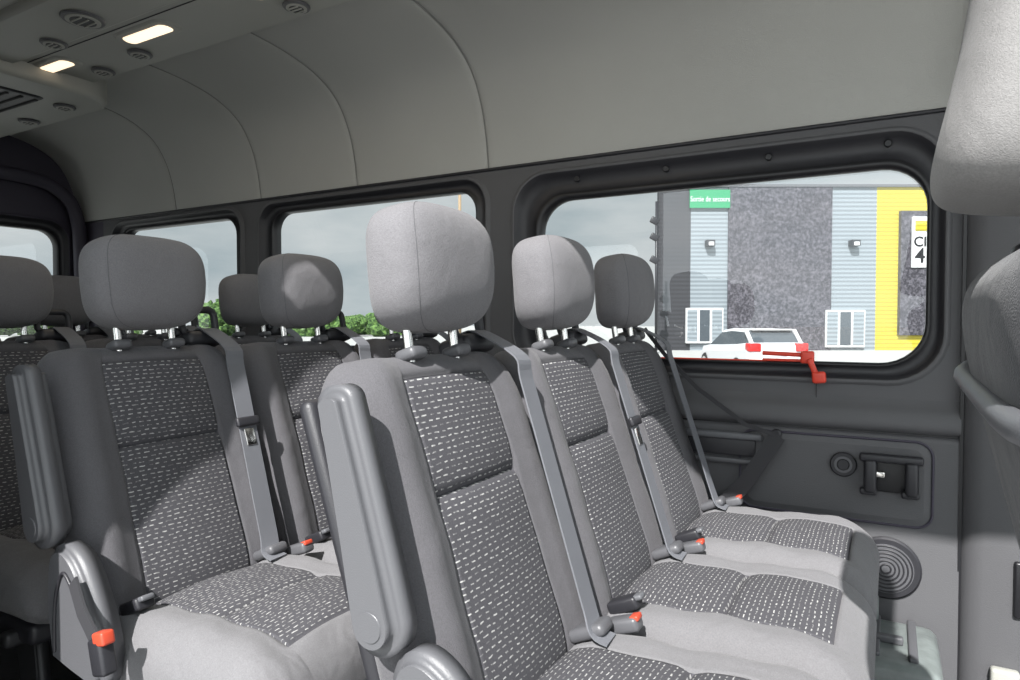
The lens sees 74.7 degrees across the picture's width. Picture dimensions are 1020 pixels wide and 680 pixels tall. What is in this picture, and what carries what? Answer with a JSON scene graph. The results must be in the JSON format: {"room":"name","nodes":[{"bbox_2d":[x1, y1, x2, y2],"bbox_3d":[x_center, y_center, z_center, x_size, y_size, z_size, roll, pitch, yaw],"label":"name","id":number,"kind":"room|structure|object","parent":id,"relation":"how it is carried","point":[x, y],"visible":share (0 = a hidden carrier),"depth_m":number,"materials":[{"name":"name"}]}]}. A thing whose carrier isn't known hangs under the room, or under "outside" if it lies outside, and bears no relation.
{"room":"vehicle interior","nodes":[
{"label":"vehicle interior","id":0,"kind":"room"},
{"bbox_2d":[0,640,82,679],"bbox_3d":[-0.625,0.984,1.762,5.300,0.060,1.900,1,2,30],"label":"floor","id":1,"kind":"structure","parent":0,"point":[9,667],"depth_m":1.93,"materials":[{"name":"plastic"}]},
{"bbox_2d":[0,255,85,679],"bbox_3d":[-1.225,0.360,1.737,0.736,1.187,0.524,1,2,30],"label":"passenger seat","id":2,"kind":"object","parent":1,"relation":"on","point":[26,285],"visible":0.3,"depth_m":1.77,"materials":[{"name":"fabric"}]},
{"bbox_2d":[0,524,55,623],"bbox_3d":[-1.097,0.549,1.708,0.470,0.160,0.454,-1,1,30],"label":"cushion","id":3,"kind":"object","parent":2,"relation":"on","point":[24,567],"depth_m":1.45,"materials":[{"name":"fabric"}]},
{"bbox_2d":[4,275,112,343],"bbox_3d":[-1.581,0.337,2.587,0.736,1.187,0.456,1,2,30],"label":"passenger seat","id":4,"kind":"object","parent":1,"relation":"on","point":[67,295],"visible":0.12,"depth_m":2.68,"materials":[{"name":"fabric"}]},
{"bbox_2d":[85,318,196,347],"bbox_3d":[-0.996,0.349,2.140,0.736,1.187,0.456,1,2,30],"label":"passenger seat","id":5,"kind":"object","parent":1,"relation":"on","point":[136,342],"visible":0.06,"depth_m":2.23,"materials":[{"name":"fabric"}]},
{"bbox_2d":[121,317,200,337],"bbox_3d":[-1.369,0.327,2.961,0.736,1.187,0.456,1,2,30],"label":"passenger seat","id":6,"kind":"object","parent":1,"relation":"on","point":[150,333],"visible":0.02,"depth_m":3.02,"materials":[{"name":"fabric"}]},
{"bbox_2d":[5,234,366,679],"bbox_3d":[-0.587,0.371,1.323,0.736,1.187,0.524,1,2,30],"label":"passenger seat","id":7,"kind":"object","parent":1,"relation":"on","point":[143,468],"visible":0.94,"depth_m":1.31,"materials":[{"name":"fabric"}]},
{"bbox_2d":[119,554,366,679],"bbox_3d":[-0.459,0.560,1.294,0.470,0.160,0.454,-1,1,30],"label":"cushion","id":8,"kind":"object","parent":7,"relation":"on","point":[233,616],"depth_m":1.17,"materials":[{"name":"fabric"}]},
{"bbox_2d":[215,274,302,356],"bbox_3d":[-0.786,0.339,2.510,0.736,1.187,0.456,1,2,30],"label":"passenger seat","id":9,"kind":"object","parent":1,"relation":"on","point":[239,305],"visible":0.21,"depth_m":2.55,"materials":[{"name":"fabric"}]},
{"bbox_2d":[240,253,370,563],"bbox_3d":[-0.348,0.360,1.743,0.736,1.187,0.456,1,2,30],"label":"passenger seat","id":10,"kind":"object","parent":1,"relation":"on","point":[296,291],"visible":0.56,"depth_m":1.74,"materials":[{"name":"fabric"}]},
{"bbox_2d":[302,537,337,563],"bbox_3d":[-0.236,0.550,1.685,0.470,0.160,0.454,-1,1,30],"label":"cushion","id":11,"kind":"object","parent":10,"relation":"on","point":[323,550],"depth_m":1.58,"materials":[{"name":"fabric"}]},
{"bbox_2d":[354,314,448,357],"bbox_3d":[-0.125,0.349,2.134,0.736,1.187,0.456,1,2,30],"label":"passenger seat","id":12,"kind":"object","parent":1,"relation":"on","point":[388,347],"visible":0.04,"depth_m":2.19,"materials":[{"name":"fabric"}]},
{"bbox_2d":[300,201,818,679],"bbox_3d":[0.091,0.381,0.937,0.736,1.187,0.524,1,2,30],"label":"passenger seat","id":13,"kind":"object","parent":1,"relation":"on","point":[455,559],"visible":1,"depth_m":0.99,"materials":[{"name":"fabric"}]},
{"bbox_2d":[538,634,818,679],"bbox_3d":[0.220,0.571,0.909,0.470,0.160,0.454,-1,1,30],"label":"cushion","id":14,"kind":"object","parent":13,"relation":"on","point":[568,656],"depth_m":1.03,"materials":[{"name":"fabric"}]},
{"bbox_2d":[494,234,876,679],"bbox_3d":[0.331,0.370,1.358,0.736,1.187,0.456,1,2,30],"label":"passenger seat","id":15,"kind":"object","parent":1,"relation":"on","point":[814,622],"visible":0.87,"depth_m":1.35,"materials":[{"name":"fabric"}]},
{"bbox_2d":[607,554,876,679],"bbox_3d":[0.442,0.560,1.300,0.470,0.160,0.454,-1,1,30],"label":"cushion","id":16,"kind":"object","parent":15,"relation":"on","point":[813,622],"depth_m":1.21,"materials":[{"name":"fabric"}]},
{"bbox_2d":[586,253,879,617],"bbox_3d":[0.553,0.359,1.749,0.736,1.187,0.456,1,2,30],"label":"passenger seat","id":17,"kind":"object","parent":1,"relation":"on","point":[837,546],"visible":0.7,"depth_m":1.75,"materials":[{"name":"fabric"}]},
{"bbox_2d":[685,507,879,617],"bbox_3d":[0.664,0.550,1.691,0.470,0.160,0.454,-1,1,30],"label":"cushion","id":18,"kind":"object","parent":17,"relation":"on","point":[837,546],"depth_m":1.60,"materials":[{"name":"fabric"}]},
{"bbox_2d":[874,596,943,679],"bbox_3d":[0.855,0.821,1.731,0.460,0.265,0.315,1,2,30],"label":"ledge","id":19,"kind":"object","parent":1,"relation":"on","point":[909,651],"visible":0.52,"depth_m":1.61,"materials":[{"name":"grey plastic"}]},
{"bbox_2d":[930,0,1019,548],"bbox_3d":[0.750,0.269,0.502,0.744,1.416,0.529,1,2,30],"label":"seat","id":20,"kind":"object","parent":1,"relation":"on","point":[975,170],"visible":1,"depth_m":0.59,"materials":[{"name":"fabric"}]},
{"bbox_2d":[0,135,89,331],"bbox_3d":[-2.860,-0.091,3.011,0.160,2.020,1.813,1,2,30],"label":"door frame","id":21,"kind":"structure","parent":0,"point":[36,194],"depth_m":3.60,"materials":[{"name":"grey plastic"}]},
{"bbox_2d":[0,0,352,137],"bbox_3d":[-0.663,-0.982,1.742,4.900,0.130,0.820,1,2,30],"label":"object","id":22,"kind":"object","parent":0,"point":[27,90],"visible":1,"depth_m":2.21,"materials":[{"name":"grey plastic"}]},
{"bbox_2d":[0,86,42,109],"bbox_3d":[-2.293,-0.959,2.640,0.820,0.020,0.470,1,2,30],"label":"grille","id":23,"kind":"object","parent":22,"relation":"attached to","point":[11,98],"depth_m":2.62,"materials":[{"name":"black plastic"}]},
{"bbox_2d":[18,118,39,125],"bbox_3d":[-2.114,-0.957,2.936,0.080,0.018,0.080,1,2,30],"label":"air vent","id":24,"kind":"object","parent":22,"relation":"attached to","point":[26,121],"visible":1,"depth_m":2.92,"materials":[{"name":"grey plastic"}]},
{"bbox_2d":[39,38,67,49],"bbox_3d":[-1.511,-0.981,2.213,0.080,0.018,0.080,1,2,30],"label":"air vent","id":25,"kind":"object","parent":22,"relation":"attached to","point":[52,43],"visible":1,"depth_m":2.20,"materials":[{"name":"grey plastic"}]},
{"bbox_2d":[43,41,64,49],"bbox_3d":[-1.511,-0.982,2.213,0.069,0.014,0.069,1,2,30],"label":"vent grille","id":26,"kind":"object","parent":25,"relation":"on","point":[55,45],"depth_m":2.20,"materials":[{"name":"grey plastic"}]},
{"bbox_2d":[32,56,82,72],"bbox_3d":[-1.688,-1.014,2.468,0.300,0.024,0.120,1,2,30],"label":"reading lamp","id":27,"kind":"object","parent":22,"relation":"attached to","point":[58,64],"visible":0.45,"depth_m":2.43,"materials":[{"name":"grey plastic"}]},
{"bbox_2d":[53,103,75,111],"bbox_3d":[-1.824,-0.952,2.737,0.080,0.018,0.080,1,2,30],"label":"air vent","id":28,"kind":"object","parent":22,"relation":"attached to","point":[60,106],"visible":1,"depth_m":2.72,"materials":[{"name":"grey plastic"}]},
{"bbox_2d":[59,9,105,28],"bbox_3d":[-1.301,-0.976,2.036,0.120,0.018,0.120,1,2,30],"label":"air vent","id":29,"kind":"object","parent":22,"relation":"attached to","point":[79,18],"visible":1,"depth_m":2.02,"materials":[{"name":"grey plastic"}]},
{"bbox_2d":[64,14,100,28],"bbox_3d":[-1.301,-0.977,2.036,0.103,0.014,0.103,1,2,30],"label":"vent grille","id":30,"kind":"object","parent":29,"relation":"on","point":[90,21],"depth_m":2.03,"materials":[{"name":"grey plastic"}]},
{"bbox_2d":[91,67,115,76],"bbox_3d":[-1.527,-1.006,2.509,0.080,0.018,0.080,1,2,30],"label":"air vent","id":31,"kind":"object","parent":22,"relation":"attached to","point":[102,71],"visible":1,"depth_m":2.49,"materials":[{"name":"grey plastic"}]},
{"bbox_2d":[94,70,112,76],"bbox_3d":[-1.527,-1.007,2.509,0.069,0.014,0.069,1,2,30],"label":"vent grille","id":32,"kind":"object","parent":31,"relation":"on","point":[106,73],"depth_m":2.50,"materials":[{"name":"grey plastic"}]},
{"bbox_2d":[127,48,152,59],"bbox_3d":[-1.298,-1.001,2.345,0.080,0.018,0.080,1,2,30],"label":"air vent","id":33,"kind":"object","parent":22,"relation":"attached to","point":[141,54],"visible":1,"depth_m":2.33,"materials":[{"name":"grey plastic"}]},
{"bbox_2d":[130,52,149,59],"bbox_3d":[-1.298,-1.002,2.345,0.069,0.014,0.069,1,2,30],"label":"vent grille","id":34,"kind":"object","parent":33,"relation":"on","point":[138,55],"depth_m":2.34,"materials":[{"name":"grey plastic"}]},
{"bbox_2d":[113,19,182,45],"bbox_3d":[-1.184,-1.006,2.182,0.300,0.024,0.120,1,2,30],"label":"reading lamp","id":35,"kind":"object","parent":22,"relation":"attached to","point":[152,30],"visible":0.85,"depth_m":2.16,"materials":[{"name":"grey plastic"}]},
{"bbox_2d":[252,0,272,2],"bbox_3d":[-0.645,-0.998,1.876,0.300,0.024,0.120,1,2,30],"label":"reading lamp","id":36,"kind":"object","parent":22,"relation":"attached to","point":[262,1],"visible":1,"depth_m":1.95,"materials":[{"name":"grey plastic"}]},
{"bbox_2d":[282,0,310,13],"bbox_3d":[-0.636,-0.992,1.992,0.080,0.018,0.080,1,2,30],"label":"air vent","id":37,"kind":"object","parent":22,"relation":"attached to","point":[293,6],"visible":1,"depth_m":1.98,"materials":[{"name":"grey plastic"}]},
{"bbox_2d":[286,4,306,13],"bbox_3d":[-0.636,-0.993,1.992,0.069,0.014,0.069,1,2,30],"label":"vent grille","id":38,"kind":"object","parent":37,"relation":"on","point":[293,8],"depth_m":1.98,"materials":[{"name":"grey plastic"}]},
{"bbox_2d":[9,0,968,221],"bbox_3d":[-0.400,-0.836,2.108,5.200,0.448,0.908,1,2,30],"label":"headliner","id":39,"kind":"object","parent":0,"point":[555,79],"visible":0.83,"depth_m":2.27,"materials":[{"name":"fabric"}]},
{"bbox_2d":[105,108,176,209],"bbox_3d":[-1.895,-0.860,2.959,0.006,0.443,0.903,1,2,30],"label":"seam","id":40,"kind":"object","parent":39,"relation":"attached to","point":[105,108],"visible":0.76,"depth_m":3.26,"materials":[{"name":"grey"}]},
{"bbox_2d":[149,65,261,197],"bbox_3d":[-1.356,-0.851,2.653,0.006,0.443,0.903,1,2,30],"label":"seam","id":41,"kind":"object","parent":39,"relation":"attached to","point":[149,65],"visible":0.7,"depth_m":2.89,"materials":[{"name":"grey"}]},
{"bbox_2d":[251,32,357,185],"bbox_3d":[-0.852,-0.844,2.366,0.006,0.443,0.903,1,2,30],"label":"seam","id":42,"kind":"object","parent":39,"relation":"attached to","point":[251,32],"visible":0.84,"depth_m":2.62,"materials":[{"name":"grey"}]},
{"bbox_2d":[412,0,488,167],"bbox_3d":[-0.299,-0.835,2.053,0.006,0.443,0.903,1,2,30],"label":"seam","id":43,"kind":"object","parent":39,"relation":"attached to","point":[427,12],"visible":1,"depth_m":2.33,"materials":[{"name":"grey"}]},
{"bbox_2d":[86,112,962,679],"bbox_3d":[-0.624,0.145,2.789,4.165,1.560,0.085,1,2,30],"label":"wall","id":44,"kind":"structure","parent":0,"point":[514,205],"depth_m":1.98,"materials":[{"name":"grey plastic"}]},
{"bbox_2d":[85,107,946,223],"bbox_3d":[-0.631,-0.630,2.755,4.165,0.011,0.012,1,2,30],"label":"liner edge","id":45,"kind":"object","parent":44,"relation":"attached to","point":[937,110],"visible":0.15,"depth_m":2.24,"materials":[{"name":"black plastic"}]},
{"bbox_2d":[574,176,579,181],"bbox_3d":[0.230,-0.550,2.284,0.020,0.020,0.014,1,2,30],"label":"rivet","id":46,"kind":"object","parent":44,"relation":"attached to","point":[577,178],"visible":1,"depth_m":2.28,"materials":[{"name":"black plastic"}]},
{"bbox_2d":[663,166,668,172],"bbox_3d":[0.498,-0.545,2.132,0.020,0.020,0.014,1,2,30],"label":"rivet","id":47,"kind":"object","parent":44,"relation":"attached to","point":[665,168],"visible":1,"depth_m":2.13,"materials":[{"name":"black plastic"}]},
{"bbox_2d":[661,357,761,360],"bbox_3d":[0.626,0.060,2.076,0.360,0.007,0.007,1,2,30],"label":"trim","id":48,"kind":"structure","parent":44,"relation":"attached to","point":[661,357],"depth_m":2.07,"materials":[{"name":"red plastic"}]},
{"bbox_2d":[644,327,783,497],"bbox_3d":[0.597,0.232,1.993,0.414,0.538,0.035,1,2,25],"label":"belt","id":49,"kind":"object","parent":44,"relation":"attached to","point":[773,441],"visible":0.98,"depth_m":1.94,"materials":[{"name":"grey fabric"}]},
{"bbox_2d":[765,154,771,160],"bbox_3d":[0.766,-0.541,1.980,0.020,0.020,0.014,1,2,30],"label":"rivet","id":50,"kind":"object","parent":44,"relation":"attached to","point":[768,157],"visible":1,"depth_m":1.97,"materials":[{"name":"black plastic"}]},
{"bbox_2d":[762,351,825,383],"bbox_3d":[0.823,0.076,1.932,0.177,0.091,0.037,1,2,41],"label":"hammer","id":51,"kind":"object","parent":44,"relation":"attached to","point":[806,357],"visible":1,"depth_m":1.91,"materials":[{"name":"red plastic"}]},
{"bbox_2d":[672,388,961,437],"bbox_3d":[-0.637,0.183,2.766,4.165,0.095,0.030,1,2,30],"label":"trim","id":52,"kind":"structure","parent":44,"relation":"attached to","point":[902,416],"depth_m":1.88,"materials":[{"name":"grey plastic"}]},
{"bbox_2d":[683,418,958,438],"bbox_3d":[-0.633,0.230,2.775,4.165,0.011,0.012,1,2,30],"label":"sill","id":53,"kind":"structure","parent":44,"relation":"attached to","point":[683,418],"depth_m":1.89,"materials":[{"name":"black plastic"}]},
{"bbox_2d":[739,429,934,528],"bbox_3d":[0.892,0.385,1.865,0.497,0.237,0.057,1,2,30],"label":"panel","id":54,"kind":"object","parent":44,"relation":"attached to","point":[800,476],"depth_m":1.86,"materials":[{"name":"grey plastic"}]},
{"bbox_2d":[685,428,762,464],"bbox_3d":[0.586,0.321,2.053,0.360,0.095,0.022,1,2,30],"label":"pocket","id":55,"kind":"object","parent":54,"relation":"attached to","point":[712,441],"visible":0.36,"depth_m":2.01,"materials":[{"name":"grey plastic"}]},
{"bbox_2d":[830,452,856,476],"bbox_3d":[0.929,0.346,1.863,0.068,0.068,0.022,1,2,30],"label":"vent","id":56,"kind":"object","parent":54,"relation":"attached to","point":[844,464],"visible":1,"depth_m":1.85,"materials":[{"name":"black plastic"}]},
{"bbox_2d":[884,140,891,147],"bbox_3d":[1.034,-0.537,1.827,0.020,0.020,0.014,1,2,30],"label":"rivet","id":57,"kind":"object","parent":44,"relation":"attached to","point":[888,143],"visible":1,"depth_m":1.82,"materials":[{"name":"black plastic"}]},
{"bbox_2d":[872,536,921,598],"bbox_3d":[1.021,0.619,1.814,0.168,0.168,0.023,1,2,30],"label":"speaker","id":58,"kind":"object","parent":44,"relation":"attached to","point":[900,569],"visible":0.69,"depth_m":1.79},
{"bbox_2d":[876,544,913,592],"bbox_3d":[1.021,0.619,1.814,0.140,0.140,0.023,1,2,30],"label":"grille","id":59,"kind":"object","parent":58,"relation":"attached to","point":[896,562],"depth_m":1.79,"materials":[{"name":"black plastic"}]},
{"bbox_2d":[959,215,1019,679],"bbox_3d":[1.293,-0.018,1.583,0.355,1.950,0.170,1,2,30],"label":"pillar cover","id":60,"kind":"structure","parent":44,"relation":"attached to","point":[989,629],"depth_m":1.68,"materials":[{"name":"grey plastic"}]},
{"bbox_2d":[957,214,967,679],"bbox_3d":[1.174,0.203,1.737,0.008,1.400,0.020,1,2,30],"label":"seat belt","id":61,"kind":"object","parent":60,"relation":"attached to","point":[964,246],"depth_m":1.73,"materials":[{"name":"grey fabric"}]},
{"bbox_2d":[990,666,1019,679],"bbox_3d":[1.226,0.866,1.656,0.060,0.100,0.030,1,2,30],"label":"socket","id":62,"kind":"object","parent":60,"relation":"attached to","point":[996,673],"visible":1,"depth_m":1.65,"materials":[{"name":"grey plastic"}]},
{"label":"outside","id":63,"kind":"structure","parent":0,"visible":0},
{"bbox_2d":[0,326,912,362],"bbox_3d":[0.000,1.699,0.046,500.000,0.100,500.000,1,2,30],"label":"ground","id":64,"kind":"structure","parent":63,"point":[872,356],"depth_m":37.43,"materials":[{"name":"concrete"}]},
{"bbox_2d":[0,299,401,336],"bbox_3d":[-39.250,-2.152,82.781,53.520,6.423,34.669,1,2,30],"label":"tree line","id":65,"kind":"object","parent":64,"relation":"on","point":[367,324],"visible":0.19,"depth_m":75.95,"materials":[{"name":"green plant"}]},
{"bbox_2d":[458,195,461,332],"bbox_3d":[-2.994,-4.874,39.883,0.180,11.000,0.180,1,2,30],"label":"utility pole","id":66,"kind":"object","parent":64,"relation":"on","point":[459,196],"visible":0.02,"depth_m":39.73,"materials":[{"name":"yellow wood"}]},
{"bbox_2d":[649,201,659,350],"bbox_3d":[7.566,-3.243,35.026,0.527,8.000,0.150,0,2,0],"label":"mast","id":67,"kind":"object","parent":64,"relation":"on","point":[654,220],"visible":0.96,"depth_m":34.93,"materials":[{"name":"grey metal"}]},
{"bbox_2d":[657,189,690,349],"bbox_3d":[9.575,-4.139,39.103,1.868,9.473,0.400,0,2,0],"label":"cladding","id":68,"kind":"object","parent":64,"relation":"on","point":[674,212],"depth_m":38.89,"materials":[{"name":"grey metal"}]},
{"bbox_2d":[690,187,727,349],"bbox_3d":[11.589,-4.139,39.103,2.160,9.473,0.400,0,2,0],"label":"cladding","id":69,"kind":"object","parent":64,"relation":"on","point":[708,265],"visible":0.57,"depth_m":38.89,"materials":[{"name":"grey metal"}]},
{"bbox_2d":[685,308,722,342],"bbox_3d":[11.297,-0.841,38.871,2.160,2.043,0.200,0,2,0],"label":"window","id":70,"kind":"structure","parent":69,"relation":"attached to","point":[686,309],"depth_m":38.77,"materials":[{"name":"white plastic"}]},
{"bbox_2d":[687,310,696,340],"bbox_3d":[10.577,-0.838,38.791,0.580,1.810,0.100,0,2,0],"label":"window pane","id":71,"kind":"structure","parent":70,"relation":"attached to","point":[691,314],"depth_m":38.74,"materials":[{"name":"grey glass"}]},
{"bbox_2d":[700,310,709,340],"bbox_3d":[11.297,-0.838,38.791,0.580,1.810,0.100,0,2,0],"label":"window pane","id":72,"kind":"structure","parent":70,"relation":"attached to","point":[704,314],"depth_m":38.74,"materials":[{"name":"grey glass"}]},
{"bbox_2d":[712,310,721,340],"bbox_3d":[12.017,-0.838,38.791,0.580,1.810,0.100,0,2,0],"label":"window pane","id":73,"kind":"structure","parent":70,"relation":"attached to","point":[716,314],"depth_m":38.74,"materials":[{"name":"grey glass"}]},
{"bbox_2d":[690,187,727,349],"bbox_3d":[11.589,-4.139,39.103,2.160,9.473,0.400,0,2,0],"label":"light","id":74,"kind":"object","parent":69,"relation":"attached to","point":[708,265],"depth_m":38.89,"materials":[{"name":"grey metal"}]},
{"bbox_2d":[689,190,729,207],"bbox_3d":[11.560,-8.164,38.645,2.335,1.051,0.100,0,2,0],"label":"sign","id":75,"kind":"object","parent":69,"relation":"attached to","point":[701,194],"visible":1,"depth_m":38.59,"materials":[{"name":"green plastic"}]},
{"bbox_2d":[691,196,729,201],"bbox_3d":[11.560,-8.151,38.575,2.261,0.306,0.020,0,2,0],"label":"lettering","id":76,"kind":"object","parent":75,"relation":"attached to","point":[691,196],"visible":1,"depth_m":38.56,"materials":[{"name":"grey paint"}]},
{"bbox_2d":[705,240,714,246],"bbox_3d":[11.560,-5.594,38.614,0.467,0.350,0.500,0,2,0],"label":"wall lamp","id":77,"kind":"object","parent":69,"relation":"attached to","point":[706,241],"visible":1,"depth_m":38.37,"materials":[{"name":"black plastic"}]},
{"bbox_2d":[701,328,807,359],"bbox_3d":[7.460,0.356,20.972,1.820,1.460,4.190,0,2,-4],"label":"car","id":78,"kind":"object","parent":64,"relation":"on","point":[734,343],"visible":0.51,"depth_m":19.30,"materials":[{"name":"white metal"}]},
{"bbox_2d":[745,343,760,351],"bbox_3d":[6.908,0.210,18.979,0.360,0.240,0.300,0,2,-4],"label":"tail light","id":79,"kind":"object","parent":78,"relation":"attached to","point":[749,347],"depth_m":18.84,"materials":[{"name":"red plastic"}]},
{"bbox_2d":[794,343,807,351],"bbox_3d":[8.284,0.207,19.075,0.360,0.240,0.300,0,2,-4],"label":"tail light","id":80,"kind":"object","parent":78,"relation":"attached to","point":[798,347],"depth_m":18.93,"materials":[{"name":"red plastic"}]},
{"bbox_2d":[727,187,832,349],"bbox_3d":[15.676,-4.136,39.003,6.014,9.473,0.400,0,2,0],"label":"wall","id":81,"kind":"structure","parent":64,"relation":"on","point":[779,276],"depth_m":38.79,"materials":[{"name":"grey concrete"}]},
{"bbox_2d":[718,184,920,186],"bbox_3d":[18.391,-8.947,38.974,19.500,0.146,0.700,0,2,0],"label":"parapet","id":82,"kind":"object","parent":81,"relation":"on","point":[739,185],"visible":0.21,"depth_m":38.62,"materials":[{"name":"grey concrete"}]},
{"bbox_2d":[827,312,837,344],"bbox_3d":[18.712,-0.663,38.796,0.619,1.927,0.100,0,2,0],"label":"window pane","id":83,"kind":"structure","parent":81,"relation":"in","point":[832,317],"depth_m":38.74,"materials":[{"name":"glass"}]},
{"bbox_2d":[825,310,864,346],"bbox_3d":[19.471,-0.666,38.876,2.277,2.160,0.200,0,2,0],"label":"window","id":84,"kind":"structure","parent":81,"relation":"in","point":[826,311],"depth_m":38.78,"materials":[{"name":"white plastic"}]},
{"bbox_2d":[840,312,850,344],"bbox_3d":[19.471,-0.663,38.796,0.619,1.927,0.100,0,2,0],"label":"window pane","id":85,"kind":"structure","parent":84,"relation":"attached to","point":[845,317],"depth_m":38.74,"materials":[{"name":"grey glass"}]},
{"bbox_2d":[853,312,863,344],"bbox_3d":[20.230,-0.663,38.796,0.619,1.927,0.100,0,2,0],"label":"window pane","id":86,"kind":"structure","parent":84,"relation":"attached to","point":[858,317],"depth_m":38.74,"materials":[{"name":"glass"}]},
{"bbox_2d":[831,187,876,349],"bbox_3d":[19.996,-4.132,38.853,2.627,9.473,0.900,0,2,0],"label":"cladding","id":87,"kind":"object","parent":64,"relation":"on","point":[854,209],"depth_m":38.88,"materials":[{"name":"grey metal"}]},
{"bbox_2d":[875,187,926,349],"bbox_3d":[24.667,-4.139,39.103,6.714,9.473,0.400,0,2,0],"label":"cladding","id":88,"kind":"object","parent":64,"relation":"on","point":[890,200],"visible":0.21,"depth_m":38.89,"materials":[{"name":"yellow metal"}]},
{"bbox_2d":[897,211,926,334],"bbox_3d":[25.163,-3.877,38.860,5.138,7.181,0.400,0,2,0],"label":"bay","id":89,"kind":"object","parent":88,"relation":"attached to","point":[911,301],"visible":0.36,"depth_m":38.69,"materials":[{"name":"stone"}]},
{"bbox_2d":[911,217,926,267],"bbox_3d":[23.733,-5.650,38.552,1.109,2.919,0.080,0,2,0],"label":"sign board","id":90,"kind":"object","parent":89,"relation":"attached to","point":[915,262],"visible":0.64,"depth_m":38.52,"materials":[{"name":"white plastic"}]},
{"bbox_2d":[914,236,925,245],"bbox_3d":[23.634,-5.682,38.491,0.686,0.579,0.020,0,2,0],"label":"lettering","id":91,"kind":"object","parent":90,"relation":"attached to","point":[916,238],"depth_m":38.48},
{"bbox_2d":[915,248,924,262],"bbox_3d":[23.634,-4.886,38.513,0.581,0.858,0.020,0,2,0],"label":"number","id":92,"kind":"object","parent":90,"relation":"attached to","point":[920,254],"visible":1,"depth_m":38.51,"materials":[{"name":"black paint"}]},
{"bbox_2d":[915,221,926,230],"bbox_3d":[23.733,-6.583,38.472,0.759,0.584,0.050,0,2,0],"label":"sign stripe","id":93,"kind":"object","parent":90,"relation":"attached to","point":[919,225],"depth_m":38.45,"materials":[{"name":"yellow paint"}]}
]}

